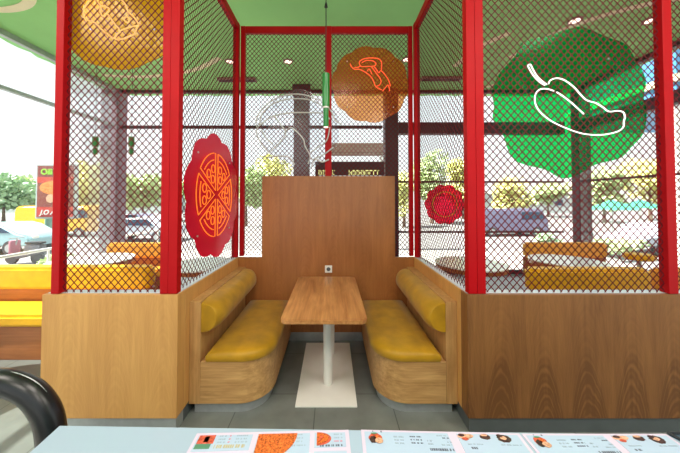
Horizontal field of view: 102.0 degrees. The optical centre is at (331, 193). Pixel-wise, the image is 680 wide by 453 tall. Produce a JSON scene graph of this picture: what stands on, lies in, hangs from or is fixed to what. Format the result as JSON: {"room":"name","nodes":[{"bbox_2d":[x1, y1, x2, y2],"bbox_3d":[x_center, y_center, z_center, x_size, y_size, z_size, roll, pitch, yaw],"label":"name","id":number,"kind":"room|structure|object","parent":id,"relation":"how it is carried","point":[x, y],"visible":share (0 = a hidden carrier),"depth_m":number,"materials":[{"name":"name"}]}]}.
{"room":"eatery","nodes":[
{"label":"eatery","id":0,"kind":"room"},
{"bbox_2d":[0,274,667,452],"bbox_3d":[0.290,1.696,1.690,10.600,0.120,9.250,0,-1,0],"label":"floor","id":1,"kind":"structure","parent":0,"point":[278,411],"depth_m":2.05,"materials":[{"name":"grey tile"}]},
{"bbox_2d":[0,368,67,448],"bbox_3d":[-1.404,1.153,0.879,0.715,0.931,0.487,0,-1,0],"label":"chair","id":2,"kind":"object","parent":1,"relation":"on","point":[44,410],"visible":0.88,"depth_m":1.05,"materials":[{"name":"black plastic"}]},
{"bbox_2d":[0,28,114,254],"bbox_3d":[-4.660,-0.366,1.608,0.070,4.000,8.400,0,-1,0],"label":"window","id":3,"kind":"structure","parent":1,"relation":"on","point":[3,33],"depth_m":5.38,"materials":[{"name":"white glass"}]},
{"bbox_2d":[0,264,154,359],"bbox_3d":[-3.315,1.248,3.010,2.470,0.830,0.570,0,-1,0],"label":"banquette","id":4,"kind":"object","parent":1,"relation":"on","point":[22,286],"visible":0.33,"depth_m":3.11,"materials":[{"name":"yellow leather"}]},
{"bbox_2d":[0,301,41,326],"bbox_3d":[-3.315,1.271,2.934,2.470,0.119,0.420,0,-1,0],"label":"seat cushion","id":5,"kind":"object","parent":4,"relation":"on","point":[12,313],"depth_m":2.77,"materials":[{"name":"yellow leather"}]},
{"bbox_2d":[44,253,135,263],"bbox_3d":[-3.420,1.308,3.924,1.000,0.750,1.000,0,-1,0],"label":"round table","id":6,"kind":"object","parent":1,"relation":"on","point":[85,257],"visible":0.3,"depth_m":3.98,"materials":[{"name":"white laminate"}]},
{"bbox_2d":[40,290,184,427],"bbox_3d":[-1.539,1.169,1.946,0.942,0.945,0.100,0,-1,0],"label":"wall","id":7,"kind":"structure","parent":1,"relation":"on","point":[114,359],"depth_m":1.90,"materials":[{"name":"brown wood"}]},
{"bbox_2d":[51,0,171,293],"bbox_3d":[-1.548,-0.659,1.967,0.813,2.710,0.060,0,-1,0],"label":"mesh panel","id":8,"kind":"object","parent":7,"relation":"on","point":[64,22],"visible":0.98,"depth_m":1.95,"materials":[{"name":"red metal"}]},
{"bbox_2d":[71,0,155,56],"bbox_3d":[-1.540,-1.429,1.984,0.780,1.040,0.092,0,-1,0],"label":"sign","id":9,"kind":"object","parent":8,"relation":"attached to","point":[79,2],"visible":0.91,"depth_m":1.94,"materials":[{"name":"orange plastic"}]},
{"bbox_2d":[110,88,127,242],"bbox_3d":[-4.780,-0.274,6.017,0.400,4.000,0.340,0,-1,0],"label":"column","id":10,"kind":"structure","parent":1,"relation":"on","point":[117,94],"depth_m":5.92,"materials":[{"name":"grey concrete"}]},
{"bbox_2d":[107,242,159,289],"bbox_3d":[-3.375,1.279,4.709,1.150,0.840,0.470,0,-1,0],"label":"banquette","id":11,"kind":"object","parent":1,"relation":"on","point":[133,244],"visible":0.05,"depth_m":4.76,"materials":[{"name":"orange leather"}]},
{"bbox_2d":[153,266,159,276],"bbox_3d":[-3.375,1.307,4.634,1.150,0.119,0.320,0,-1,0],"label":"seat cushion","id":12,"kind":"object","parent":11,"relation":"on","point":[158,274],"depth_m":4.54,"materials":[{"name":"orange leather"}]},
{"bbox_2d":[181,257,226,276],"bbox_3d":[-1.720,1.302,3.654,0.840,0.750,0.840,0,-1,0],"label":"round table","id":13,"kind":"object","parent":1,"relation":"on","point":[213,259],"visible":0.19,"depth_m":3.56,"materials":[{"name":"white laminate"}]},
{"bbox_2d":[181,257,237,420],"bbox_3d":[-1.118,1.181,2.561,0.100,0.945,1.129,0,-1,0],"label":"wall","id":14,"kind":"structure","parent":1,"relation":"on","point":[193,289],"depth_m":2.14,"materials":[{"name":"brown wood"}]},
{"bbox_2d":[168,0,239,293],"bbox_3d":[-1.109,-0.646,2.569,0.062,2.710,1.263,0,-1,0],"label":"mesh panel","id":15,"kind":"object","parent":14,"relation":"on","point":[177,11],"visible":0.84,"depth_m":2.15,"materials":[{"name":"red metal"}]},
{"bbox_2d":[183,133,236,256],"bbox_3d":[-1.058,0.018,2.530,0.028,1.129,1.116,0,-1,0],"label":"sign","id":16,"kind":"object","parent":15,"relation":"attached to","point":[210,178],"visible":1,"depth_m":2.39,"materials":[{"name":"red plastic"}]},
{"bbox_2d":[189,267,290,411],"bbox_3d":[-0.755,1.236,2.585,0.624,0.836,1.080,0,-1,0],"label":"bench","id":17,"kind":"object","parent":1,"relation":"on","point":[237,351],"visible":0.98,"depth_m":2.11,"materials":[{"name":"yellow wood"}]},
{"bbox_2d":[205,300,287,361],"bbox_3d":[-0.693,1.222,2.583,0.500,0.083,1.076,0,-1,0],"label":"seat cushion","id":18,"kind":"object","parent":17,"relation":"on","point":[257,331],"depth_m":2.30,"materials":[{"name":"yellow leather"}]},
{"bbox_2d":[122,90,381,214],"bbox_3d":[-1.770,-0.274,6.007,5.780,4.000,0.070,0,-1,0],"label":"window","id":19,"kind":"structure","parent":1,"relation":"on","point":[127,91],"depth_m":6.01,"materials":[{"name":"black metal"}]},
{"bbox_2d":[315,162,383,175],"bbox_3d":[0.380,0.514,5.905,1.480,2.420,0.090,0,-1,0],"label":"sign","id":20,"kind":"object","parent":19,"relation":"attached to","point":[317,163],"depth_m":5.90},
{"bbox_2d":[292,84,310,175],"bbox_3d":[-0.640,-0.278,5.827,0.370,4.000,0.330,0,-1,0],"label":"column","id":21,"kind":"structure","parent":1,"relation":"on","point":[295,85],"depth_m":5.71,"materials":[{"name":"grey concrete"}]},
{"bbox_2d":[281,277,366,407],"bbox_3d":[-0.058,1.277,2.501,0.624,0.751,1.125,0,-1,0],"label":"table","id":22,"kind":"object","parent":1,"relation":"on","point":[327,377],"visible":1,"depth_m":2.35,"materials":[{"name":"brown wood"}]},
{"bbox_2d":[237,176,422,340],"bbox_3d":[-0.065,0.730,3.160,2.206,1.872,0.045,0,-1,0],"label":"panel","id":23,"kind":"object","parent":1,"relation":"on","point":[310,223],"visible":0.52,"depth_m":3.14,"materials":[{"name":"brown wood"}]},
{"bbox_2d":[239,26,331,255],"bbox_3d":[-0.541,-0.632,3.239,1.070,2.710,0.050,0,-1,0],"label":"mesh panel","id":24,"kind":"object","parent":23,"relation":"attached to","point":[245,30],"visible":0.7,"depth_m":3.25,"materials":[{"name":"red metal"}]},
{"bbox_2d":[255,93,341,166],"bbox_3d":[-0.385,-0.770,3.235,1.011,0.959,0.097,0,-1,0],"label":"sign","id":25,"kind":"object","parent":24,"relation":"attached to","point":[260,123],"visible":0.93,"depth_m":3.19,"materials":[{"name":"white plastic"}]},
{"bbox_2d":[325,265,331,272],"bbox_3d":[-0.040,0.854,3.127,0.082,0.082,0.014,0,-1,0],"label":"wall socket","id":26,"kind":"object","parent":23,"relation":"attached to","point":[328,268],"visible":1,"depth_m":3.12,"materials":[{"name":"white plastic"}]},
{"bbox_2d":[332,26,413,255],"bbox_3d":[0.471,-0.632,3.239,0.954,2.710,0.050,0,-1,0],"label":"mesh panel","id":27,"kind":"object","parent":23,"relation":"attached to","point":[336,30],"visible":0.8,"depth_m":3.25,"materials":[{"name":"red metal"}]},
{"bbox_2d":[340,46,407,107],"bbox_3d":[0.457,-1.311,3.251,0.929,0.922,0.087,0,-1,0],"label":"sign","id":28,"kind":"object","parent":27,"relation":"attached to","point":[363,46],"visible":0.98,"depth_m":3.21,"materials":[{"name":"orange plastic"}]},
{"bbox_2d":[30,426,679,452],"bbox_3d":[0.738,1.107,0.299,2.925,1.000,0.845,0,-1,0],"label":"countertop","id":29,"kind":"structure","parent":1,"relation":"on","point":[65,439],"depth_m":0.69,"materials":[{"name":"white"}]},
{"bbox_2d":[187,430,350,452],"bbox_3d":[-0.147,0.610,0.570,0.397,0.005,0.291,0,-1,0],"label":"menu sheet","id":30,"kind":"object","parent":29,"relation":"on","point":[318,441],"visible":1,"depth_m":0.68,"materials":[{"name":"white paper"}]},
{"bbox_2d":[193,444,210,448],"bbox_3d":[-0.315,0.612,0.666,0.037,0.001,0.014,0,-1,0],"label":"picture","id":31,"kind":"object","parent":30,"relation":"on","point":[195,446],"depth_m":0.67,"materials":[{"name":"green"}]},
{"bbox_2d":[196,435,215,443],"bbox_3d":[-0.313,0.612,0.686,0.042,0.001,0.025,0,-1,0],"label":"picture","id":32,"kind":"object","parent":30,"relation":"on","point":[200,439],"depth_m":0.69},
{"bbox_2d":[254,433,296,452],"bbox_3d":[-0.137,0.612,0.663,0.098,0.001,0.081,0,-1,0],"label":"picture","id":33,"kind":"object","parent":30,"relation":"on","point":[263,442],"depth_m":0.68},
{"bbox_2d":[317,432,330,445],"bbox_3d":[-0.020,0.612,0.688,0.036,0.001,0.038,0,-1,0],"label":"picture","id":34,"kind":"object","parent":30,"relation":"on","point":[323,438],"depth_m":0.69},
{"bbox_2d":[361,430,533,452],"bbox_3d":[0.273,0.610,0.571,0.412,0.004,0.292,0,-1,0],"label":"menu sheet","id":35,"kind":"object","parent":29,"relation":"on","point":[373,441],"visible":1,"depth_m":0.68,"materials":[{"name":"white paper"}]},
{"bbox_2d":[370,436,375,442],"bbox_3d":[0.103,0.611,0.685,0.018,0.001,0.020,0,-1,0],"label":"picture","id":36,"kind":"object","parent":35,"relation":"on","point":[372,438],"depth_m":0.68},
{"bbox_2d":[375,437,382,442],"bbox_3d":[0.117,0.611,0.681,0.021,0.001,0.017,0,-1,0],"label":"picture","id":37,"kind":"object","parent":35,"relation":"on","point":[377,439],"depth_m":0.68},
{"bbox_2d":[480,434,490,439],"bbox_3d":[0.386,0.612,0.693,0.027,0.001,0.017,0,-1,0],"label":"picture","id":38,"kind":"object","parent":35,"relation":"on","point":[482,436],"depth_m":0.69},
{"bbox_2d":[497,435,510,442],"bbox_3d":[0.431,0.612,0.688,0.035,0.001,0.022,0,-1,0],"label":"picture","id":39,"kind":"object","parent":35,"relation":"on","point":[500,438],"depth_m":0.69},
{"bbox_2d":[522,434,679,452],"bbox_3d":[0.669,0.610,0.564,0.370,0.004,0.281,0,-1,0],"label":"menu sheet","id":40,"kind":"object","parent":29,"relation":"on","point":[541,443],"visible":1,"depth_m":0.68,"materials":[{"name":"white paper"}]},
{"bbox_2d":[536,439,544,446],"bbox_3d":[0.511,0.611,0.674,0.018,0.001,0.021,0,-1,0],"label":"picture","id":41,"kind":"object","parent":40,"relation":"on","point":[539,442],"depth_m":0.67},
{"bbox_2d":[542,442,551,447],"bbox_3d":[0.524,0.610,0.670,0.019,0.001,0.017,1,-1,-27],"label":"picture","id":42,"kind":"object","parent":40,"relation":"on","point":[544,444],"depth_m":0.67},
{"bbox_2d":[633,436,644,440],"bbox_3d":[0.769,0.612,0.689,0.027,0.001,0.016,0,-1,0],"label":"picture","id":43,"kind":"object","parent":40,"relation":"on","point":[635,438],"depth_m":0.69},
{"bbox_2d":[649,435,665,443],"bbox_3d":[0.810,0.612,0.685,0.035,0.001,0.024,0,-1,0],"label":"picture","id":44,"kind":"object","parent":40,"relation":"on","point":[653,439],"depth_m":0.69},
{"bbox_2d":[666,431,679,440],"bbox_3d":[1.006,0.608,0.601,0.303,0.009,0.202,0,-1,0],"label":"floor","id":45,"kind":"structure","parent":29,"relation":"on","point":[675,434],"depth_m":0.70,"materials":[{"name":"grey stone"}]},
{"bbox_2d":[383,88,398,256],"bbox_3d":[1.280,-0.275,5.987,0.320,4.000,0.320,0,-1,0],"label":"column","id":46,"kind":"structure","parent":1,"relation":"on","point":[386,89],"depth_m":5.87,"materials":[{"name":"metal"}]},
{"bbox_2d":[362,267,457,411],"bbox_3d":[0.625,1.236,2.585,0.624,0.836,1.080,0,-1,0],"label":"bench","id":47,"kind":"object","parent":1,"relation":"on","point":[411,349],"visible":1,"depth_m":2.11,"materials":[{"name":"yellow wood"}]},
{"bbox_2d":[362,300,440,361],"bbox_3d":[0.563,1.222,2.583,0.500,0.083,1.076,0,-1,0],"label":"seat cushion","id":48,"kind":"object","parent":47,"relation":"on","point":[393,332],"depth_m":2.31,"materials":[{"name":"yellow leather"}]},
{"bbox_2d":[414,257,464,420],"bbox_3d":[0.988,1.181,2.561,0.100,0.945,1.129,0,-1,0],"label":"wall","id":49,"kind":"structure","parent":1,"relation":"on","point":[441,280],"depth_m":2.14,"materials":[{"name":"brown wood"}]},
{"bbox_2d":[413,0,476,293],"bbox_3d":[0.980,-0.646,2.569,0.060,2.710,1.263,0,-1,0],"label":"mesh panel","id":50,"kind":"object","parent":49,"relation":"on","point":[468,42],"visible":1,"depth_m":2.29,"materials":[{"name":"red metal"}]},
{"bbox_2d":[435,256,508,276],"bbox_3d":[1.860,1.303,3.693,0.880,0.750,0.880,0,-1,0],"label":"round table","id":51,"kind":"object","parent":1,"relation":"on","point":[498,265],"visible":0.34,"depth_m":3.54,"materials":[{"name":"white laminate"}]},
{"bbox_2d":[398,90,563,273],"bbox_3d":[3.240,-0.274,6.007,3.600,4.000,0.160,0,-1,0],"label":"window","id":52,"kind":"structure","parent":1,"relation":"on","point":[488,127],"depth_m":5.95,"materials":[{"name":"black metal"}]},
{"bbox_2d":[424,185,463,223],"bbox_3d":[2.450,0.225,5.968,0.882,0.854,0.026,0,-1,0],"label":"decal","id":53,"kind":"object","parent":52,"relation":"attached to","point":[437,195],"visible":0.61,"depth_m":5.97,"materials":[{"name":"red plastic"}]},
{"bbox_2d":[523,242,606,272],"bbox_3d":[4.020,1.266,4.585,1.400,0.860,0.520,0,-1,0],"label":"banquette","id":54,"kind":"object","parent":1,"relation":"on","point":[530,245],"visible":0.19,"depth_m":4.66,"materials":[{"name":"orange leather"}]},
{"bbox_2d":[528,254,609,266],"bbox_3d":[3.300,1.306,3.873,0.880,0.750,0.880,0,-1,0],"label":"round table","id":55,"kind":"object","parent":1,"relation":"on","point":[534,257],"visible":0.28,"depth_m":3.79,"materials":[{"name":"white laminate"}]},
{"bbox_2d":[461,290,679,431],"bbox_3d":[2.619,1.169,1.946,3.362,0.945,0.100,0,-1,0],"label":"wall","id":56,"kind":"structure","parent":1,"relation":"on","point":[543,361],"depth_m":1.90,"materials":[{"name":"brown wood"}]},
{"bbox_2d":[474,0,678,293],"bbox_3d":[1.710,-0.659,1.967,1.396,2.710,0.060,0,-1,0],"label":"mesh panel","id":57,"kind":"object","parent":56,"relation":"on","point":[667,251],"visible":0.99,"depth_m":1.95,"materials":[{"name":"red metal"}]},
{"bbox_2d":[492,27,646,177],"bbox_3d":[1.727,-0.669,1.965,1.121,1.111,0.086,0,-1,0],"label":"sign","id":58,"kind":"object","parent":57,"relation":"attached to","point":[531,63],"visible":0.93,"depth_m":2.00,"materials":[{"name":"green plastic"}]},
{"bbox_2d":[671,0,679,289],"bbox_3d":[3.335,-0.659,1.967,1.850,2.710,0.060,0,-1,0],"label":"mesh panel","id":59,"kind":"object","parent":56,"relation":"on","point":[671,0],"visible":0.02,"depth_m":1.97,"materials":[{"name":"red metal"}]},
{"bbox_2d":[572,171,587,241],"bbox_3d":[5.385,-0.275,5.987,0.210,4.000,0.240,0,-1,0],"label":"column","id":60,"kind":"structure","parent":1,"relation":"on","point":[584,175],"depth_m":5.89,"materials":[{"name":"grey concrete"}]},
{"bbox_2d":[525,267,650,289],"bbox_3d":[2.875,1.254,3.264,1.350,0.830,0.520,0,-1,0],"label":"banquette","id":61,"kind":"object","parent":1,"relation":"on","point":[531,269],"visible":0.14,"depth_m":3.01,"materials":[{"name":"yellow leather"}]},
{"bbox_2d":[579,39,679,181],"bbox_3d":[5.240,-0.366,1.608,0.120,4.000,8.400,0,-1,0],"label":"window","id":62,"kind":"structure","parent":1,"relation":"on","point":[674,46],"depth_m":4.51,"materials":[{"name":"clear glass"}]},
{"bbox_2d":[622,252,656,266],"bbox_3d":[5.000,1.334,4.473,0.380,0.720,0.380,0,-1,0],"label":"round table","id":63,"kind":"object","parent":1,"relation":"on","point":[626,254],"visible":0.39,"depth_m":4.42,"materials":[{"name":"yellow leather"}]},
{"bbox_2d":[649,267,679,289],"bbox_3d":[4.375,1.271,3.389,1.250,0.800,0.570,0,-1,0],"label":"banquette","id":64,"kind":"object","parent":1,"relation":"on","point":[656,270],"visible":0.15,"depth_m":3.19,"materials":[{"name":"orange leather"}]},
{"bbox_2d":[0,0,679,95],"bbox_3d":[0.290,-2.450,1.767,10.520,0.188,9.230,0,-1,0],"label":"ceiling","id":65,"kind":"structure","parent":0,"point":[32,21],"depth_m":3.97,"materials":[{"name":"green paint"}]},
{"bbox_2d":[92,60,98,154],"bbox_3d":[-3.973,-1.477,4.632,0.090,1.653,0.090,0,-1,0],"label":"pendant lamp","id":66,"kind":"object","parent":65,"relation":"hanging from","point":[94,143],"visible":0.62,"depth_m":4.61,"materials":[{"name":"green metal"}]},
{"bbox_2d":[128,60,134,154],"bbox_3d":[-3.368,-1.477,4.632,0.090,1.653,0.090,0,-1,0],"label":"pendant lamp","id":67,"kind":"object","parent":65,"relation":"hanging from","point":[131,142],"visible":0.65,"depth_m":4.60,"materials":[{"name":"green metal"}]},
{"bbox_2d":[217,77,256,81],"bbox_3d":[-1.881,-2.259,5.443,0.752,0.056,0.140,0,-1,0],"label":"ceiling vent","id":68,"kind":"object","parent":65,"relation":"in","point":[247,79],"visible":0.48,"depth_m":5.38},
{"bbox_2d":[322,2,329,127],"bbox_3d":[-0.055,-1.478,2.531,0.068,1.739,0.068,0,-1,0],"label":"pendant lamp","id":69,"kind":"object","parent":65,"relation":"hanging from","point":[325,76],"visible":1,"depth_m":2.49,"materials":[{"name":"green metal"}]},
{"bbox_2d":[420,76,461,80],"bbox_3d":[2.140,-2.259,5.399,0.785,0.056,0.140,0,-1,0],"label":"ceiling vent","id":70,"kind":"object","parent":65,"relation":"in","point":[433,77],"visible":0.52,"depth_m":5.33,"materials":[{"name":"black metal"}]},
{"bbox_2d":[566,16,583,24],"bbox_3d":[3.245,-2.316,3.672,0.178,0.027,0.178,0,-1,0],"label":"recessed light","id":71,"kind":"object","parent":65,"relation":"in","point":[577,19],"visible":0.59,"depth_m":3.66,"materials":[{"name":"white"}]},
{"bbox_2d":[640,17,652,24],"bbox_3d":[4.246,-2.316,3.672,0.178,0.027,0.178,0,-1,0],"label":"recessed light","id":72,"kind":"object","parent":65,"relation":"in","point":[650,19],"visible":0.37,"depth_m":3.69,"materials":[{"name":"white"}]},
{"label":"outside","id":73,"kind":"structure","parent":0,"visible":0},
{"bbox_2d":[0,205,658,268],"bbox_3d":[0.000,3.542,44.936,180.000,0.200,150.000,0,-1,0],"label":"ground","id":74,"kind":"structure","parent":73,"point":[9,216],"depth_m":19.24,"materials":[{"name":"grey asphalt"}]},
{"bbox_2d":[0,172,35,221],"bbox_3d":[-36.020,0.368,30.679,4.983,5.549,7.581,-1,-2,43],"label":"tree","id":75,"kind":"object","parent":74,"relation":"on","point":[14,193],"visible":0.89,"depth_m":30.11,"materials":[{"name":"green plant"}]},
{"bbox_2d":[13,174,35,203],"bbox_3d":[-41.330,0.264,38.501,7.784,6.084,6.318,0,-1,0],"label":"tree","id":76,"kind":"object","parent":74,"relation":"on","point":[29,177],"visible":0.02,"depth_m":37.39,"materials":[{"name":"green plant"}]},
{"bbox_2d":[5,236,45,263],"bbox_3d":[-11.997,2.207,10.756,1.486,1.038,0.605,0,-1,0],"label":"scooter","id":77,"kind":"object","parent":74,"relation":"on","point":[14,245],"visible":0.76,"depth_m":10.70,"materials":[{"name":"metal"}]},
{"bbox_2d":[0,221,51,254],"bbox_3d":[-15.750,2.066,13.160,4.400,1.420,1.820,0,-1,0],"label":"car","id":78,"kind":"object","parent":74,"relation":"on","point":[34,231],"visible":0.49,"depth_m":12.71,"materials":[{"name":"blue paint"}]},
{"bbox_2d":[15,205,88,236],"bbox_3d":[-18.500,1.854,19.265,5.400,2.100,2.070,0,-1,0],"label":"van","id":79,"kind":"object","parent":74,"relation":"on","point":[22,213],"visible":0.17,"depth_m":18.27,"materials":[{"name":"yellow paint"}]},
{"bbox_2d":[36,252,73,263],"bbox_3d":[-9.483,2.379,9.593,1.323,0.694,1.210,0,-1,0],"label":"shrub","id":80,"kind":"object","parent":74,"relation":"on","point":[41,261],"visible":0.02,"depth_m":9.35,"materials":[{"name":"green plant"}]},
{"bbox_2d":[35,164,78,228],"bbox_3d":[-15.291,0.580,15.291,2.200,4.481,0.320,0,-1,0],"label":"billboard","id":81,"kind":"object","parent":74,"relation":"on","point":[44,172],"visible":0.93,"depth_m":15.19},
{"bbox_2d":[40,181,52,194],"bbox_3d":[-15.341,-0.351,15.190,1.612,0.769,0.014,0,-1,0],"label":"picture","id":82,"kind":"object","parent":81,"relation":"attached to","point":[46,187],"depth_m":15.18},
{"bbox_2d":[46,194,52,202],"bbox_3d":[-15.164,0.319,15.174,1.242,0.800,0.018,0,-1,0],"label":"picture","id":83,"kind":"object","parent":81,"relation":"attached to","point":[49,197],"depth_m":15.17},
{"bbox_2d":[37,166,73,206],"bbox_3d":[-15.291,-0.147,15.199,2.000,2.832,0.015,0,-1,0],"label":"poster","id":84,"kind":"object","parent":81,"relation":"attached to","point":[44,173],"depth_m":15.19,"materials":[{"name":"paper"}]},
{"bbox_2d":[76,160,88,204],"bbox_3d":[-21.288,0.021,24.067,4.609,5.966,3.765,0,-1,0],"label":"tree","id":85,"kind":"object","parent":74,"relation":"on","point":[83,163],"visible":0.24,"depth_m":23.25,"materials":[{"name":"yellow plant"}]},
{"bbox_2d":[0,194,184,212],"bbox_3d":[-51.000,1.723,55.976,38.600,3.900,8.600,0,-1,0],"label":"building","id":86,"kind":"structure","parent":74,"relation":"on","point":[151,208],"depth_m":51.94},
{"bbox_2d":[126,213,153,217],"bbox_3d":[-15.800,2.250,21.958,4.400,1.420,1.820,0,-1,0],"label":"car","id":87,"kind":"object","parent":74,"relation":"on","point":[141,214],"visible":0.09,"depth_m":21.47,"materials":[{"name":"white paint"}]},
{"bbox_2d":[126,173,160,212],"bbox_3d":[-22.074,0.369,32.086,5.763,5.605,4.818,0,-1,0],"label":"tree","id":88,"kind":"object","parent":74,"relation":"on","point":[145,176],"visible":0.58,"depth_m":31.28,"materials":[{"name":"green plant"}]},
{"bbox_2d":[126,216,185,241],"bbox_3d":[-11.600,2.146,16.959,4.400,1.420,1.820,0,-1,0],"label":"car","id":89,"kind":"object","parent":74,"relation":"on","point":[133,220],"visible":0.18,"depth_m":16.08,"materials":[{"name":"white paint"}]},
{"bbox_2d":[239,165,268,225],"bbox_3d":[-7.561,0.202,26.128,3.926,5.691,5.002,0,-1,0],"label":"tree","id":90,"kind":"object","parent":74,"relation":"on","point":[249,170],"visible":0.45,"depth_m":24.72,"materials":[{"name":"green plant"}]},
{"bbox_2d":[255,154,292,175],"bbox_3d":[-7.978,-0.925,35.699,4.986,8.346,5.763,1,-2,-45],"label":"tree","id":91,"kind":"object","parent":74,"relation":"on","point":[264,158],"visible":0.2,"depth_m":34.70,"materials":[{"name":"yellow plant"}]},
{"bbox_2d":[332,143,382,161],"bbox_3d":[1.150,0.222,12.998,2.700,5.100,1.000,0,-1,0],"label":"awning","id":92,"kind":"object","parent":74,"relation":"on","point":[341,144],"visible":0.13,"depth_m":12.55,"materials":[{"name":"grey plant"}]},
{"bbox_2d":[399,170,413,227],"bbox_3d":[6.452,0.413,25.043,2.625,5.223,2.536,0,-1,0],"label":"tree","id":93,"kind":"object","parent":74,"relation":"on","point":[401,175],"visible":0.44,"depth_m":24.53,"materials":[{"name":"yellow plant"}]},
{"bbox_2d":[181,250,649,270],"bbox_3d":[0.250,2.176,2.905,15.500,0.770,13.100,0,-1,0],"label":"terrace","id":94,"kind":"object","parent":74,"relation":"on","point":[487,253],"depth_m":8.54,"materials":[{"name":"grey concrete"}]},
{"bbox_2d":[0,229,159,261],"bbox_3d":[-5.750,1.467,5.571,0.060,0.760,7.200,0,-1,0],"label":"railing","id":95,"kind":"object","parent":94,"relation":"on","point":[74,244],"visible":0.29,"depth_m":5.44,"materials":[{"name":"white metal"}]},
{"bbox_2d":[587,167,593,241],"bbox_3d":[5.800,-0.155,6.205,0.117,4.030,0.120,0,-1,0],"label":"drainpipe","id":96,"kind":"object","parent":94,"relation":"on","point":[589,196],"visible":0.23,"depth_m":6.16,"materials":[{"name":"metal"}]},
{"bbox_2d":[413,149,450,223],"bbox_3d":[10.363,-0.828,29.033,4.195,7.872,4.557,0,-1,0],"label":"tree","id":97,"kind":"object","parent":74,"relation":"on","point":[439,149],"visible":0.42,"depth_m":28.45,"materials":[{"name":"green plant"}]},
{"bbox_2d":[445,157,463,218],"bbox_3d":[17.265,-0.861,35.806,5.330,8.221,4.752,0,-1,0],"label":"tree","id":98,"kind":"object","parent":74,"relation":"on","point":[459,157],"visible":0.28,"depth_m":35.28,"materials":[{"name":"yellow plant"}]},
{"bbox_2d":[491,175,534,207],"bbox_3d":[17.596,0.599,27.246,3.448,4.944,3.515,0,-1,0],"label":"tree","id":99,"kind":"object","parent":74,"relation":"on","point":[515,187],"visible":0.62,"depth_m":26.76,"materials":[{"name":"yellow plant"}]},
{"bbox_2d":[485,208,547,236],"bbox_3d":[12.300,1.958,19.463,5.006,1.900,1.835,0,-1,-3],"label":"van","id":100,"kind":"object","parent":74,"relation":"on","point":[493,212],"visible":0.41,"depth_m":18.61,"materials":[{"name":"purple paint"}]},
{"bbox_2d":[485,192,571,213],"bbox_3d":[33.000,1.681,53.977,22.600,3.900,8.600,0,-1,0],"label":"building","id":101,"kind":"structure","parent":74,"relation":"on","point":[489,200],"depth_m":49.97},
{"bbox_2d":[533,233,563,241],"bbox_3d":[8.633,2.109,10.910,1.045,1.240,0.974,0,-1,0],"label":"shrub","id":102,"kind":"object","parent":74,"relation":"on","point":[545,236],"visible":0.25,"depth_m":10.88,"materials":[{"name":"green plant"}]},
{"bbox_2d":[530,181,571,216],"bbox_3d":[31.210,0.622,39.993,6.931,5.431,5.421,0,-1,-16],"label":"tree","id":103,"kind":"object","parent":74,"relation":"on","point":[537,187],"visible":0.64,"depth_m":38.96,"materials":[{"name":"green plant"}]},
{"bbox_2d":[568,165,633,222],"bbox_3d":[29.558,0.027,29.839,4.959,6.196,5.420,0,-1,0],"label":"tree","id":104,"kind":"object","parent":74,"relation":"on","point":[610,172],"visible":0.32,"depth_m":28.90,"materials":[{"name":"green plant"}]},
{"bbox_2d":[592,200,638,230],"bbox_3d":[17.305,1.606,16.970,2.310,2.500,2.310,0,-1,22],"label":"parasol","id":105,"kind":"object","parent":74,"relation":"on","point":[603,204],"visible":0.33,"depth_m":16.57,"materials":[{"name":"teal fabric"}]},
{"bbox_2d":[593,237,653,256],"bbox_3d":[12.298,2.289,12.035,1.849,0.945,1.840,0,-1,0],"label":"shrub","id":106,"kind":"object","parent":74,"relation":"on","point":[607,241],"visible":0.38,"depth_m":11.69,"materials":[{"name":"green plant"}]},
{"bbox_2d":[602,221,658,256],"bbox_3d":[15.600,2.062,12.960,4.400,1.420,1.820,0,-1,-6],"label":"car","id":107,"kind":"object","parent":74,"relation":"on","point":[629,224],"visible":0.21,"depth_m":12.69,"materials":[{"name":"white paint"}]},
{"bbox_2d":[619,158,656,220],"bbox_3d":[37.362,-0.680,32.091,6.234,7.703,6.889,0,-1,0],"label":"tree","id":108,"kind":"object","parent":74,"relation":"on","point":[646,163],"visible":0.27,"depth_m":31.88,"materials":[{"name":"yellow plant"}]},
{"bbox_2d":[627,200,656,220],"bbox_3d":[22.395,1.669,19.970,2.310,2.500,2.310,0,-1,22],"label":"parasol","id":109,"kind":"object","parent":74,"relation":"on","point":[633,204],"visible":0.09,"depth_m":19.55,"materials":[{"name":"teal fabric"}]},
{"bbox_2d":[642,49,679,266],"bbox_3d":[12.800,-0.755,9.318,6.600,6.900,3.600,0,-1,0],"label":"building","id":110,"kind":"structure","parent":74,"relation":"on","point":[674,55],"depth_m":7.73,"materials":[{"name":"beige paint"}]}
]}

